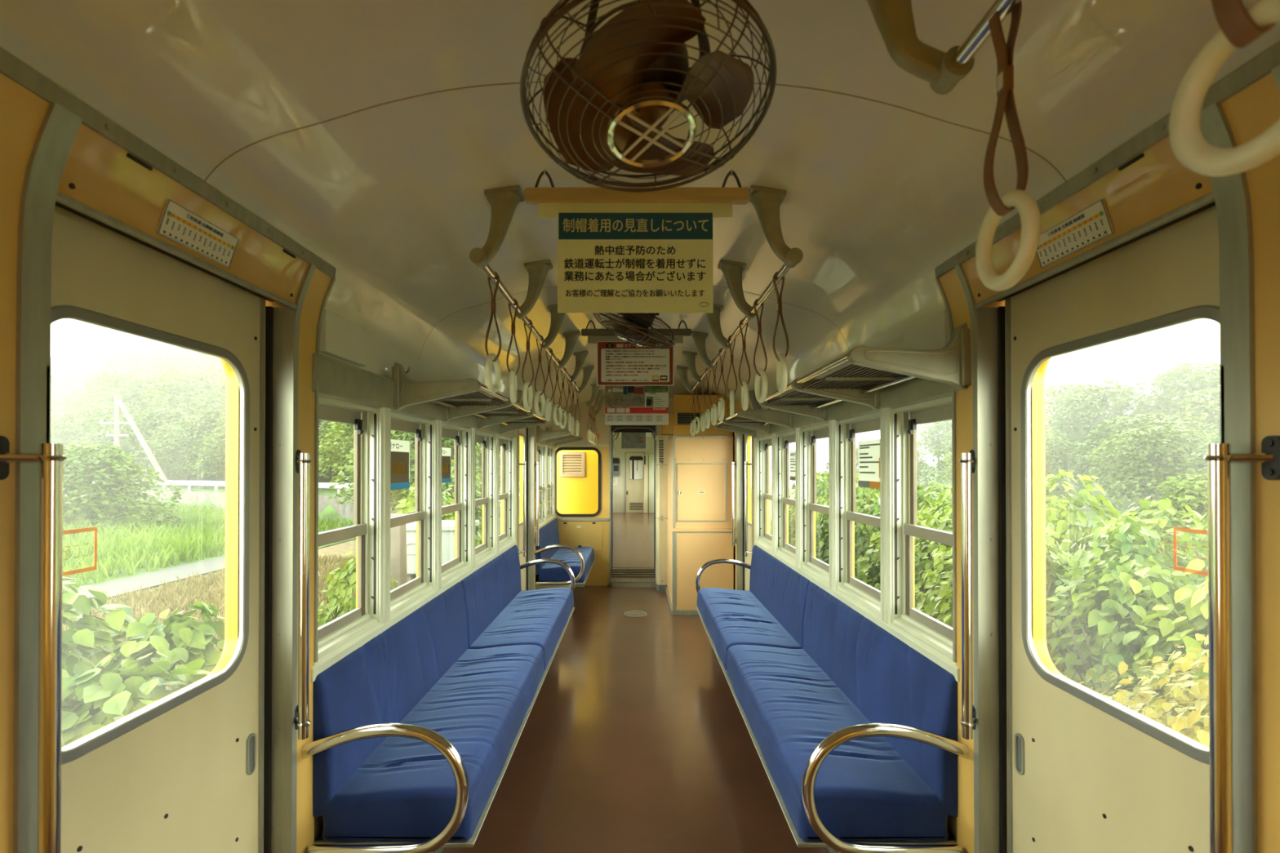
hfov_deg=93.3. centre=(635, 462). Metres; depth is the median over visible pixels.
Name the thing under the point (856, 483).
leafy shrub
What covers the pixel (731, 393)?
strap
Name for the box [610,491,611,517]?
trim
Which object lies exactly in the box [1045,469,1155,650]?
leafy shrub
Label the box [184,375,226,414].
tree
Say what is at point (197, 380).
tree
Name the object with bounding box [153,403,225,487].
tree
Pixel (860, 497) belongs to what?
leafy shrub
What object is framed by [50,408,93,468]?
tree
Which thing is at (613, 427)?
door frame
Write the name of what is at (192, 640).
leafy shrub
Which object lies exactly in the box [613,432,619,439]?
strap
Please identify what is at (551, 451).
window
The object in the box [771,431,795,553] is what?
window
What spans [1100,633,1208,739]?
leafy shrub
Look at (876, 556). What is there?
leafy shrub
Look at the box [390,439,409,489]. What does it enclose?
poster
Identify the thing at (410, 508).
leafy shrub
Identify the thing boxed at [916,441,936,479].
tree
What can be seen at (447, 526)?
equipment box
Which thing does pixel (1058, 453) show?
tree
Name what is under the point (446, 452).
poster
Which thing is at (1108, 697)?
leafy shrub
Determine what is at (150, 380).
tree
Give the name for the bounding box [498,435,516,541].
window
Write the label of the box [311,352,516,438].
trim
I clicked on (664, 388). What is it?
photo
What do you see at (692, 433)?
strap
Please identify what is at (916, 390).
trim
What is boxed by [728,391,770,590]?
door
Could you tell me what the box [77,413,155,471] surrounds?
tree
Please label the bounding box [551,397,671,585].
wall
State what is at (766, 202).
handrail
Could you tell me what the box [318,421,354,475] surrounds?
tree
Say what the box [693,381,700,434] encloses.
strap
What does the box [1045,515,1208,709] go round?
leafy shrub
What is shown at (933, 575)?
leafy shrub
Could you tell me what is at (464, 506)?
window
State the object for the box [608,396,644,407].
picture
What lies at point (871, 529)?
leafy shrub
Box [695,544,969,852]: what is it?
seat
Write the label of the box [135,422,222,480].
tree
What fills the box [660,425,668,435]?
junction box
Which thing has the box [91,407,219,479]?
tree
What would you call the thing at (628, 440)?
advertisement
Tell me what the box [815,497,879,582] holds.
leafy shrub
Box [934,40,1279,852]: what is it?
door
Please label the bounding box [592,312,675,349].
ceiling fan
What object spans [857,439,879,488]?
poster
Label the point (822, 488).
leafy shrub
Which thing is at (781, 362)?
strap
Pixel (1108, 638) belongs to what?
leafy shrub
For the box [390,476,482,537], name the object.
leafy shrub
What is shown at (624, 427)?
trim
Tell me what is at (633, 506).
vent
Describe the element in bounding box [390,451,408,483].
print
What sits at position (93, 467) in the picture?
tree
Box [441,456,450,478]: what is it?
print
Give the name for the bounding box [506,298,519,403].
strap
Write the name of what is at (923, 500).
leafy shrub
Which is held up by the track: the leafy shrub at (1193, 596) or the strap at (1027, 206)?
the leafy shrub at (1193, 596)
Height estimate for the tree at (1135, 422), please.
5.024 m
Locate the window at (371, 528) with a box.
[318,395,391,639]
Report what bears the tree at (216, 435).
on the ground at (329, 512)
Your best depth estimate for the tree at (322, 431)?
31.47 m
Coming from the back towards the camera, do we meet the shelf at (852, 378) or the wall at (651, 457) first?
the wall at (651, 457)
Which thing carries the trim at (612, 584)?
attached to the wall at (598, 575)
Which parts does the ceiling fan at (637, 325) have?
blade, blade, motor, blade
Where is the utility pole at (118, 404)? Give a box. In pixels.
[99,395,173,493]
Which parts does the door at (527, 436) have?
post, grab rail, edge trim, header panel, cornice, grab rail, post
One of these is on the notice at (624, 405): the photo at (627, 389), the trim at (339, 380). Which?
the photo at (627, 389)
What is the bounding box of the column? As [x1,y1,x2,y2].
[644,454,648,513]
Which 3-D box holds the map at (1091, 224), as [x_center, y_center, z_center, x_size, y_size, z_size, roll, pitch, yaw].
[0.953,-0.495,1.325,0.027,0.069,0.215,0,0,0]
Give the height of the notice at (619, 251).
0.416 m
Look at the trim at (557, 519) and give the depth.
7.45 m
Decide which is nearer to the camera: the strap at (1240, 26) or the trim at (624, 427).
the strap at (1240, 26)
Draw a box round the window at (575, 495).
[556,449,598,514]
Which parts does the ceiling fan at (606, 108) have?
blade, blade, blade, motor, blade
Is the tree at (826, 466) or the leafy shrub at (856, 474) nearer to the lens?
the leafy shrub at (856, 474)
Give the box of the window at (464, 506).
[441,422,475,572]
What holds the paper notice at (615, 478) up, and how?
attached to the wall at (619, 490)
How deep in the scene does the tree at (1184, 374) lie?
34.64 m
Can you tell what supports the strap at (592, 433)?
hanging from the pole at (596, 393)
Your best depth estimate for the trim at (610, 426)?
7.46 m
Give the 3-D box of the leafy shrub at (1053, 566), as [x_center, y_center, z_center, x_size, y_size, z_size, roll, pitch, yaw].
[3.557,1.515,5.927,1.722,2.121,1.928,0,0,22]
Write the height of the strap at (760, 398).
0.411 m
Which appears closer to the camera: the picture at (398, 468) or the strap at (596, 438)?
the picture at (398, 468)
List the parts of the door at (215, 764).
mounting plate, post, grab rail, cornice, header panel, edge trim, mounting plate, mounting plate, post, grab rail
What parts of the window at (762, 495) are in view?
stop rail, sash, sash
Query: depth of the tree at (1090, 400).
39.17 m
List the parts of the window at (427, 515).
sash, sash, stop rail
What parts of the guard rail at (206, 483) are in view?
rail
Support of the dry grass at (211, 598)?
on the track
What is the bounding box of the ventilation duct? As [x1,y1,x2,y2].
[655,435,667,591]
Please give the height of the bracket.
0.243 m
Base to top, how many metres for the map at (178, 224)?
0.069 m
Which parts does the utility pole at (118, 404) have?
cross arm, cross arm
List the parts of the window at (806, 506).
stop rail, sash, sash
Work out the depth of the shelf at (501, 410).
3.08 m
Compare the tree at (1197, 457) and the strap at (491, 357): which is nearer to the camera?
the strap at (491, 357)
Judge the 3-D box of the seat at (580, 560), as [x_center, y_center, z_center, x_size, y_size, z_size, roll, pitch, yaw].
[-0.746,1.100,6.616,0.509,0.839,1.551,0,0,0]
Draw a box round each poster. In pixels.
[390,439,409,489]
[441,447,451,483]
[789,450,795,480]
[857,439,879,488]
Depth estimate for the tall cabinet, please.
6.01 m
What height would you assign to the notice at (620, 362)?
0.388 m
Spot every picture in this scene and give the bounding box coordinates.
[392,462,404,474]
[441,463,448,472]
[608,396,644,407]
[646,399,651,405]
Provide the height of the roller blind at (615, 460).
0.162 m
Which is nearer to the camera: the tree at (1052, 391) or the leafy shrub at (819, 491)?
the leafy shrub at (819, 491)
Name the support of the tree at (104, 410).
on the ground at (329, 512)
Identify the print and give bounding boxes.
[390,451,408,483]
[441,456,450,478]
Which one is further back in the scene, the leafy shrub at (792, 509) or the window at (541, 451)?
the leafy shrub at (792, 509)
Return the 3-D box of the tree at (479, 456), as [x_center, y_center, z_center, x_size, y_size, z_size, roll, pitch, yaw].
[-6.285,0.327,22.412,6.005,5.582,5.557,0,0,38]
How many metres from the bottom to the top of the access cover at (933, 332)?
0.138 m
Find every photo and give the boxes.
[604,386,644,407]
[623,386,643,394]
[644,386,667,407]
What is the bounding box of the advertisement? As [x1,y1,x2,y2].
[621,432,645,448]
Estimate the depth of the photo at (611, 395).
5.35 m
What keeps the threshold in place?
attached to the door frame
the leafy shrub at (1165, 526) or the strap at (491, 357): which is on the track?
the leafy shrub at (1165, 526)
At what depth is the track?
17.62 m
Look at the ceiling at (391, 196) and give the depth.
1.40 m
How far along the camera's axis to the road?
13.11 m
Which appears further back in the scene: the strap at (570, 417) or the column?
the column
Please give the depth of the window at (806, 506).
3.60 m
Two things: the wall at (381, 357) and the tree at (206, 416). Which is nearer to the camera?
the wall at (381, 357)
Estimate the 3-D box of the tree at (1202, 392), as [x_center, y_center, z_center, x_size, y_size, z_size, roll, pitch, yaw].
[32.429,-2.461,30.499,8.078,6.610,7.475,0,0,38]
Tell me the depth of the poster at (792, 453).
4.07 m
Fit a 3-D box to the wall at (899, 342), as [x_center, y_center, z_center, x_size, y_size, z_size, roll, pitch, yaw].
[1.040,0.450,3.357,0.120,2.100,8.220,0,0,0]
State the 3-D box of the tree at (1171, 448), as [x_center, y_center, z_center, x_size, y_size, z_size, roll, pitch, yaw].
[20.789,0.888,23.698,4.646,4.755,4.894,0,0,4]
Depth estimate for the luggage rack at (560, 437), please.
5.96 m
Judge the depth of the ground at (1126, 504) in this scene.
32.66 m
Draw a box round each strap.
[484,271,501,392]
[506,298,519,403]
[521,319,533,410]
[533,335,545,416]
[543,348,553,421]
[552,358,562,425]
[558,367,566,428]
[565,375,573,431]
[568,381,576,434]
[574,389,580,435]
[586,405,591,442]
[589,405,593,443]
[591,409,595,444]
[592,411,597,444]
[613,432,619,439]
[689,386,696,435]
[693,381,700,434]
[699,374,706,431]
[703,367,711,428]
[710,358,718,425]
[716,348,726,421]
[726,335,737,416]
[737,319,750,410]
[753,298,767,403]
[772,271,789,392]
[975,0,1040,291]
[1168,0,1279,176]
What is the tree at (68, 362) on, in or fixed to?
on the ground at (329, 512)
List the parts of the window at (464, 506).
sash, sash, stop rail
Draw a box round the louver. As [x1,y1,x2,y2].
[560,451,585,476]
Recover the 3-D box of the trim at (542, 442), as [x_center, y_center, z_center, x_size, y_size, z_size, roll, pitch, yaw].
[-1.035,-0.245,6.702,0.130,0.130,1.540,0,0,0]
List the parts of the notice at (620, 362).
red frame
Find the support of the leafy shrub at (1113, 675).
on the track
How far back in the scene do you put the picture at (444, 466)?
3.34 m
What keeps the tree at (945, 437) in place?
on the ground at (1126, 504)
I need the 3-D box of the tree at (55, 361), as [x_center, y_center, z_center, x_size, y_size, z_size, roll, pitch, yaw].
[-65.918,-7.716,69.129,8.473,9.118,7.840,0,0,-4]
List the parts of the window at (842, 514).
stop rail, sash, sash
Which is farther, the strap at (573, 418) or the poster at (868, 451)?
the strap at (573, 418)
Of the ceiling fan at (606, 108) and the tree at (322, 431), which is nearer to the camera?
the ceiling fan at (606, 108)
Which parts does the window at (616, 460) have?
instrument panel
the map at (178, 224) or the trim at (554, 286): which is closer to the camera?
the map at (178, 224)
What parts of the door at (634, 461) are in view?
pane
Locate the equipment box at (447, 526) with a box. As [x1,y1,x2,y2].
[405,520,479,582]
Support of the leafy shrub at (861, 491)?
on the track
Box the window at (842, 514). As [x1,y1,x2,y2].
[828,412,880,599]
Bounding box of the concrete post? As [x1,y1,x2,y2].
[390,513,407,589]
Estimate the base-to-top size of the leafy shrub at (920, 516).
1.927 m
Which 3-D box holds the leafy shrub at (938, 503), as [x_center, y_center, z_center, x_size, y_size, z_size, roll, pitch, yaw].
[5.328,1.481,10.056,2.201,2.241,2.463,0,0,41]
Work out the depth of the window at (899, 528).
2.32 m
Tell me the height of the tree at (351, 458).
5.582 m
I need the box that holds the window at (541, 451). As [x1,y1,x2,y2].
[536,444,547,521]
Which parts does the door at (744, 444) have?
grab rail, post, header panel, cornice, edge trim, grab rail, post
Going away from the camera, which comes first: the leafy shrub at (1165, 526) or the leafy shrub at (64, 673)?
the leafy shrub at (64, 673)
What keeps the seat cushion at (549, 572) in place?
on the seat at (580, 560)
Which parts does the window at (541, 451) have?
stop rail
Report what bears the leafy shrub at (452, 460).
on the track
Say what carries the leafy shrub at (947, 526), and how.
on the track
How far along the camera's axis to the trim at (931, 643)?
2.45 m
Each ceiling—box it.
[0,0,1279,425]
[613,432,653,439]
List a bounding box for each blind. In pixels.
[613,457,619,463]
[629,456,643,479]
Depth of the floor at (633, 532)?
11.22 m
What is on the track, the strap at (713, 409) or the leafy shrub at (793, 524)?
the leafy shrub at (793, 524)
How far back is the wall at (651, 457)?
17.80 m
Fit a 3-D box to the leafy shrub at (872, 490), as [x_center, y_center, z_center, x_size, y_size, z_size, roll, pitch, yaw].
[5.322,1.335,12.469,2.463,2.565,2.201,0,0,9]
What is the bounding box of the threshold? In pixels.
[610,568,655,582]
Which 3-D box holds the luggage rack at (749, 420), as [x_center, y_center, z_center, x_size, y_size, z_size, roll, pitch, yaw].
[0.807,-0.297,4.322,0.350,0.194,1.220,0,0,0]
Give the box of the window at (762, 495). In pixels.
[754,435,772,541]
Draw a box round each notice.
[524,168,750,312]
[581,320,691,386]
[604,386,668,425]
[613,476,617,484]
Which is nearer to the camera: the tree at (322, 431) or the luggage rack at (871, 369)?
the luggage rack at (871, 369)
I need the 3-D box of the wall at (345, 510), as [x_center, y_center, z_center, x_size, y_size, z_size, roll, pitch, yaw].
[-24.083,1.951,30.957,34.800,0.930,0.600,0,0,23]
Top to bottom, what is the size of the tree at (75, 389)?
7.890 m
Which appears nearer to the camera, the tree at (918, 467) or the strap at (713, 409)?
the strap at (713, 409)
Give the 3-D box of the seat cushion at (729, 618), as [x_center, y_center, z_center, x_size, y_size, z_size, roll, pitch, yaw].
[0.727,1.091,4.136,0.467,0.179,1.561,0,0,0]
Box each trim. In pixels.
[204,80,1066,182]
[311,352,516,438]
[311,536,515,682]
[418,285,848,359]
[493,346,775,396]
[535,513,556,532]
[536,431,556,447]
[556,444,608,446]
[556,518,610,520]
[608,425,657,586]
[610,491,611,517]
[610,578,655,586]
[611,426,655,435]
[754,536,959,682]
[755,377,958,438]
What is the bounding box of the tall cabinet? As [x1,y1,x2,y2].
[666,395,733,615]
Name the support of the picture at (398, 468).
attached to the poster at (400, 449)
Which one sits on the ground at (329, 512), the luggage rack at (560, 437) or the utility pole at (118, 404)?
the utility pole at (118, 404)
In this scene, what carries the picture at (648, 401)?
attached to the notice at (624, 405)
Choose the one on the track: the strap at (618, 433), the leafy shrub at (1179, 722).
the leafy shrub at (1179, 722)
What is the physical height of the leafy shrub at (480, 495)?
2.238 m
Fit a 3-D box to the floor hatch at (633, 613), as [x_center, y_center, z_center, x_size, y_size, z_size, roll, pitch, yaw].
[0.000,1.513,6.025,0.250,0.010,0.250,0,0,0]
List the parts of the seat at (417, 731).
plate, arm rail, backrest, backrest, trim, arm rail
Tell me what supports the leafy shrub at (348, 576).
on the track
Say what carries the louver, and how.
attached to the window at (575, 495)
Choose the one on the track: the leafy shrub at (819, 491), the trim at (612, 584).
the leafy shrub at (819, 491)
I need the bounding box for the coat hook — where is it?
[402,364,410,373]
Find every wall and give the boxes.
[63,488,405,518]
[314,334,552,840]
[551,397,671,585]
[613,436,653,512]
[648,454,653,513]
[732,333,956,840]
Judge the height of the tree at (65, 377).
8.662 m
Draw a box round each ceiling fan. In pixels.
[520,0,777,192]
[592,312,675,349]
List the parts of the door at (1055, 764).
grab rail, post, mounting plate, mounting plate, edge trim, header panel, cornice, grab rail, post, mounting plate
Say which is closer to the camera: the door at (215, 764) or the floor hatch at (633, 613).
the door at (215, 764)
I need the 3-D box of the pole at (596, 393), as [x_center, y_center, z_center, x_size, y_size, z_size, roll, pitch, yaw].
[-0.429,-0.697,6.808,0.154,0.243,1.193,0,0,0]
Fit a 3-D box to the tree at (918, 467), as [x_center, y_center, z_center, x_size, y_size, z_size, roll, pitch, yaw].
[20.557,1.133,47.883,4.896,4.537,4.218,0,0,35]
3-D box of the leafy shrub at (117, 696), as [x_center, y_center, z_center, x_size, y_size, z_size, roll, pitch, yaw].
[-2.677,1.805,3.165,1.700,1.505,1.927,0,0,-38]
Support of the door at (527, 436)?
in the wall at (381, 357)
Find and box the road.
[62,537,353,599]
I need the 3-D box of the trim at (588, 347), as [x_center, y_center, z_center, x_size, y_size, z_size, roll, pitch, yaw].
[0.000,-0.658,4.354,2.044,0.370,0.008,0,0,0]
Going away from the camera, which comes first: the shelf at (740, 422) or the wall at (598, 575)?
the shelf at (740, 422)
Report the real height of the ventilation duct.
1.840 m
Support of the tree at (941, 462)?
on the ground at (1126, 504)
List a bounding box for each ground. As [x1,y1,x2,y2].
[63,462,411,603]
[770,402,1220,583]
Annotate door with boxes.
[0,46,336,852]
[500,391,541,590]
[625,452,644,512]
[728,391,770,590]
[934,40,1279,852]
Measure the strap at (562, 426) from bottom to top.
0.411 m
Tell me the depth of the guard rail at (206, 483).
30.03 m
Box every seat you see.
[301,544,575,852]
[533,518,595,616]
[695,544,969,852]
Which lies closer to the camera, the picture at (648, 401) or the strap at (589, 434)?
the picture at (648, 401)
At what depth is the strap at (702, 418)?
4.37 m
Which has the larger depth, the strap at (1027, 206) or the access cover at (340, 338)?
the access cover at (340, 338)
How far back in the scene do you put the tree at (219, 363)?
53.10 m
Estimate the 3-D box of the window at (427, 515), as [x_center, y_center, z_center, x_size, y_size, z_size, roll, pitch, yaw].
[-1.022,0.208,2.728,0.100,0.840,0.648,0,0,0]
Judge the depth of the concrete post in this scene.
6.90 m
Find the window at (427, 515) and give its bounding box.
[390,412,441,599]
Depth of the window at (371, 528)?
2.32 m
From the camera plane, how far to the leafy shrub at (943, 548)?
7.21 m
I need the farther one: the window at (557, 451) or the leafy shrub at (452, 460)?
the leafy shrub at (452, 460)
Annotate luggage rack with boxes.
[391,361,547,434]
[536,425,582,446]
[713,408,794,437]
[758,322,971,422]
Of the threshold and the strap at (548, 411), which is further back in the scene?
the threshold
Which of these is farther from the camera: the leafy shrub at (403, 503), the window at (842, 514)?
the leafy shrub at (403, 503)
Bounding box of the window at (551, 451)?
[547,446,555,516]
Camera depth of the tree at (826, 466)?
59.38 m
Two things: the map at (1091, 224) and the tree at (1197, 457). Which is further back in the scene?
the tree at (1197, 457)
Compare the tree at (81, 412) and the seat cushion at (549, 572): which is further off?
the tree at (81, 412)
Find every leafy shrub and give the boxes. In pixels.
[62,566,180,697]
[62,650,210,746]
[62,668,101,747]
[81,601,224,703]
[318,551,400,627]
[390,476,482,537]
[403,492,482,547]
[406,459,482,518]
[441,466,500,545]
[478,481,500,533]
[788,469,828,539]
[788,478,828,553]
[788,491,828,537]
[788,498,820,539]
[788,501,827,546]
[793,493,857,564]
[815,489,879,576]
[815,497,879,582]
[816,485,879,576]
[826,471,866,489]
[826,502,924,584]
[854,510,944,590]
[854,520,951,602]
[855,478,879,495]
[857,481,937,524]
[876,506,952,622]
[914,529,1141,706]
[914,531,1062,653]
[915,534,1119,693]
[916,482,952,530]
[919,488,952,527]
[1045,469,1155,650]
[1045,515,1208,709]
[1045,555,1208,719]
[1060,496,1208,655]
[1064,659,1208,736]
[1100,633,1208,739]
[1102,657,1208,747]
[1106,696,1197,737]
[1117,558,1208,735]
[1132,511,1208,653]
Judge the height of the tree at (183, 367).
7.640 m
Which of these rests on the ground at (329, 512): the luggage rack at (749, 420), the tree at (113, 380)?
the tree at (113, 380)
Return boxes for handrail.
[469,185,594,393]
[675,185,803,393]
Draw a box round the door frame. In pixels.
[611,425,655,573]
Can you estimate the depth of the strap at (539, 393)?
3.04 m
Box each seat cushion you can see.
[322,644,544,842]
[469,587,573,671]
[537,546,594,582]
[697,587,801,670]
[726,644,948,842]
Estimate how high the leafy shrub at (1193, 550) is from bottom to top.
2.512 m
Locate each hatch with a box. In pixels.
[557,522,602,551]
[622,610,648,617]
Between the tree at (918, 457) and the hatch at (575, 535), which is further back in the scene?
the tree at (918, 457)
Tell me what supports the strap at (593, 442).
hanging from the pole at (596, 393)
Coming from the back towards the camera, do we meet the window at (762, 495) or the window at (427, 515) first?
the window at (762, 495)
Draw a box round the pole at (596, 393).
[586,383,604,414]
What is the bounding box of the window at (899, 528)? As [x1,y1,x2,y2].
[880,395,952,639]
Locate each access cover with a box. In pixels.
[319,309,366,366]
[904,309,951,349]
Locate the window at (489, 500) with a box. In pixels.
[475,430,498,553]
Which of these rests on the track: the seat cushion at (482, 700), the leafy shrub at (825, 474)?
the leafy shrub at (825, 474)
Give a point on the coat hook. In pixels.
(409, 367)
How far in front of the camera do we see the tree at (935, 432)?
58.43 m
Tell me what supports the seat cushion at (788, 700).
on the seat at (852, 730)
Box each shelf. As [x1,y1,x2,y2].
[442,391,542,423]
[717,417,764,427]
[765,364,905,405]
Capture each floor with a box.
[441,585,829,852]
[613,512,653,568]
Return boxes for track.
[62,495,1120,693]
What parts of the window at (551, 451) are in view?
frame, stop rail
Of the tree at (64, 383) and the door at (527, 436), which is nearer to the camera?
the door at (527, 436)
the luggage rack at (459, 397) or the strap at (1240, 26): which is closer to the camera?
the strap at (1240, 26)
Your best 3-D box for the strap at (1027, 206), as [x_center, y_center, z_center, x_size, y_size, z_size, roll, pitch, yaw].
[0.519,-0.448,0.848,0.051,0.411,0.133,0,0,0]
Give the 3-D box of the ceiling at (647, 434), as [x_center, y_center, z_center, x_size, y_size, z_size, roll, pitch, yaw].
[0.000,-0.629,13.149,2.167,0.415,9.710,0,0,0]
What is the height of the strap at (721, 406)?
0.411 m
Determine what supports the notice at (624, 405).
hanging from the ceiling at (391, 196)
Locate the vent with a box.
[629,502,643,510]
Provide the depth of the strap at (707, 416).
4.04 m
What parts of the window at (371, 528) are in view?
sash, sash, stop rail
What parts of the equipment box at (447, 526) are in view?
handle, leg, lid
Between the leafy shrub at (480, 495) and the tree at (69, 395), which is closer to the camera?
the leafy shrub at (480, 495)
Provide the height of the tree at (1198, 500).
3.796 m
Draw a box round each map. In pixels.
[155,199,239,268]
[1035,199,1114,268]
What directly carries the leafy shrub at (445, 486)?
on the track
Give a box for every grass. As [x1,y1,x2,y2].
[62,498,353,587]
[62,553,355,697]
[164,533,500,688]
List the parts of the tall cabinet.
grille frame, panel, cabinet door, door frame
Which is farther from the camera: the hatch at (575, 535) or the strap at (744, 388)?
the hatch at (575, 535)
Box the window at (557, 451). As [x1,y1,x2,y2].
[555,447,600,516]
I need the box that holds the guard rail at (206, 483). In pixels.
[91,480,353,494]
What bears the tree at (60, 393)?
on the ground at (329, 512)
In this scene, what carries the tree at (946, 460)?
on the ground at (1126, 504)
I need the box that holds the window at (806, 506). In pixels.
[795,423,829,572]
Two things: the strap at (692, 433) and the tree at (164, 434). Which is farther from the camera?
the tree at (164, 434)
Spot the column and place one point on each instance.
(646, 456)
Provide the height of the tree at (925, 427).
6.227 m
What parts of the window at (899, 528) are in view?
stop rail, sash, sash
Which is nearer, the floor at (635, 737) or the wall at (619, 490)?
the floor at (635, 737)
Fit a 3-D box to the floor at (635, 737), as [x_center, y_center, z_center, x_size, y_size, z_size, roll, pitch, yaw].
[0.000,1.540,3.351,2.200,0.080,8.320,0,0,0]
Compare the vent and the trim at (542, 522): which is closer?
the trim at (542, 522)
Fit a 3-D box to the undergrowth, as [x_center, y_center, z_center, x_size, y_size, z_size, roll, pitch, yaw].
[5.863,2.249,12.734,7.881,0.715,22.958,0,0,0]
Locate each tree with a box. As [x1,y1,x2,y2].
[50,354,74,368]
[50,355,103,382]
[50,369,80,394]
[50,369,169,439]
[50,375,127,426]
[50,379,87,396]
[50,384,84,406]
[50,386,84,443]
[50,400,142,466]
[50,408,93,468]
[62,443,185,531]
[69,402,160,464]
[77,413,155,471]
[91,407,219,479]
[103,374,186,413]
[120,346,207,379]
[127,417,222,486]
[135,347,224,377]
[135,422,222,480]
[139,364,226,431]
[141,365,225,416]
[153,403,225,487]
[182,413,225,477]
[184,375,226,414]
[203,356,224,373]
[210,425,327,466]
[318,419,353,476]
[318,420,352,489]
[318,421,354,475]
[325,424,354,479]
[328,430,500,511]
[345,434,412,505]
[390,438,519,508]
[820,444,858,479]
[916,421,951,465]
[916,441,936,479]
[916,458,929,487]
[920,419,951,453]
[920,444,952,484]
[940,429,951,454]
[941,451,952,484]
[1044,378,1182,469]
[1044,381,1128,466]
[1044,426,1090,479]
[1044,432,1093,497]
[1062,413,1220,507]
[1084,424,1216,510]
[1110,360,1220,444]
[1137,473,1208,552]
[1175,383,1220,445]
[1175,431,1220,496]
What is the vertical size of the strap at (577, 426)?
0.411 m
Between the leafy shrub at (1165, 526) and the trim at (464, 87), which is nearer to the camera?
the trim at (464, 87)
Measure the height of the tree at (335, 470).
4.626 m
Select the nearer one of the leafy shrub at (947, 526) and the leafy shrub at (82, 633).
the leafy shrub at (82, 633)
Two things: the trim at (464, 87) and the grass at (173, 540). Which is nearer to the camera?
the trim at (464, 87)
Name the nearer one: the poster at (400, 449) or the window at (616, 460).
the poster at (400, 449)
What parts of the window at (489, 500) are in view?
sash, sash, stop rail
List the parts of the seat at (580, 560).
backrest, plate, arm rail, plate, trim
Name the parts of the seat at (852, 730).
arm rail, trim, backrest, backrest, arm rail, plate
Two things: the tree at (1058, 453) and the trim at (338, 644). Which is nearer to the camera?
the trim at (338, 644)
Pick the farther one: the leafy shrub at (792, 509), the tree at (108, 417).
the tree at (108, 417)
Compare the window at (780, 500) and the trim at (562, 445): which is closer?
the window at (780, 500)
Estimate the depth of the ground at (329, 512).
25.92 m
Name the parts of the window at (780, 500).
stop rail, sash, sash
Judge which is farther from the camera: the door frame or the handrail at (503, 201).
the door frame
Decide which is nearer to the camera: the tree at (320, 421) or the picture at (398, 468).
the picture at (398, 468)
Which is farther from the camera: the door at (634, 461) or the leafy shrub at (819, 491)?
the door at (634, 461)
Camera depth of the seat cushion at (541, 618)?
3.88 m
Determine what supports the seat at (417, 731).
on the floor at (635, 737)
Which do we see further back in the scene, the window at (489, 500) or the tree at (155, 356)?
the tree at (155, 356)
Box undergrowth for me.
[751,515,1133,706]
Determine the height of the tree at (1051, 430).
4.788 m
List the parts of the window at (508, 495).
sash, sash, stop rail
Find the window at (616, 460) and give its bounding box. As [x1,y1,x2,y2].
[613,457,620,476]
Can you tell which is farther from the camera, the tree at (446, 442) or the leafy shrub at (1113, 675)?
the tree at (446, 442)
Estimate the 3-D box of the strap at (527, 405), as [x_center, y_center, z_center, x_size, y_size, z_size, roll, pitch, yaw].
[-0.483,-0.436,2.719,0.051,0.411,0.133,0,0,0]
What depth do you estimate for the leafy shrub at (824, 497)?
11.94 m
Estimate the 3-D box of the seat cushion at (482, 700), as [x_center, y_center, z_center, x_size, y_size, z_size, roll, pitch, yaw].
[-0.727,1.082,2.594,0.467,0.178,1.516,0,0,0]

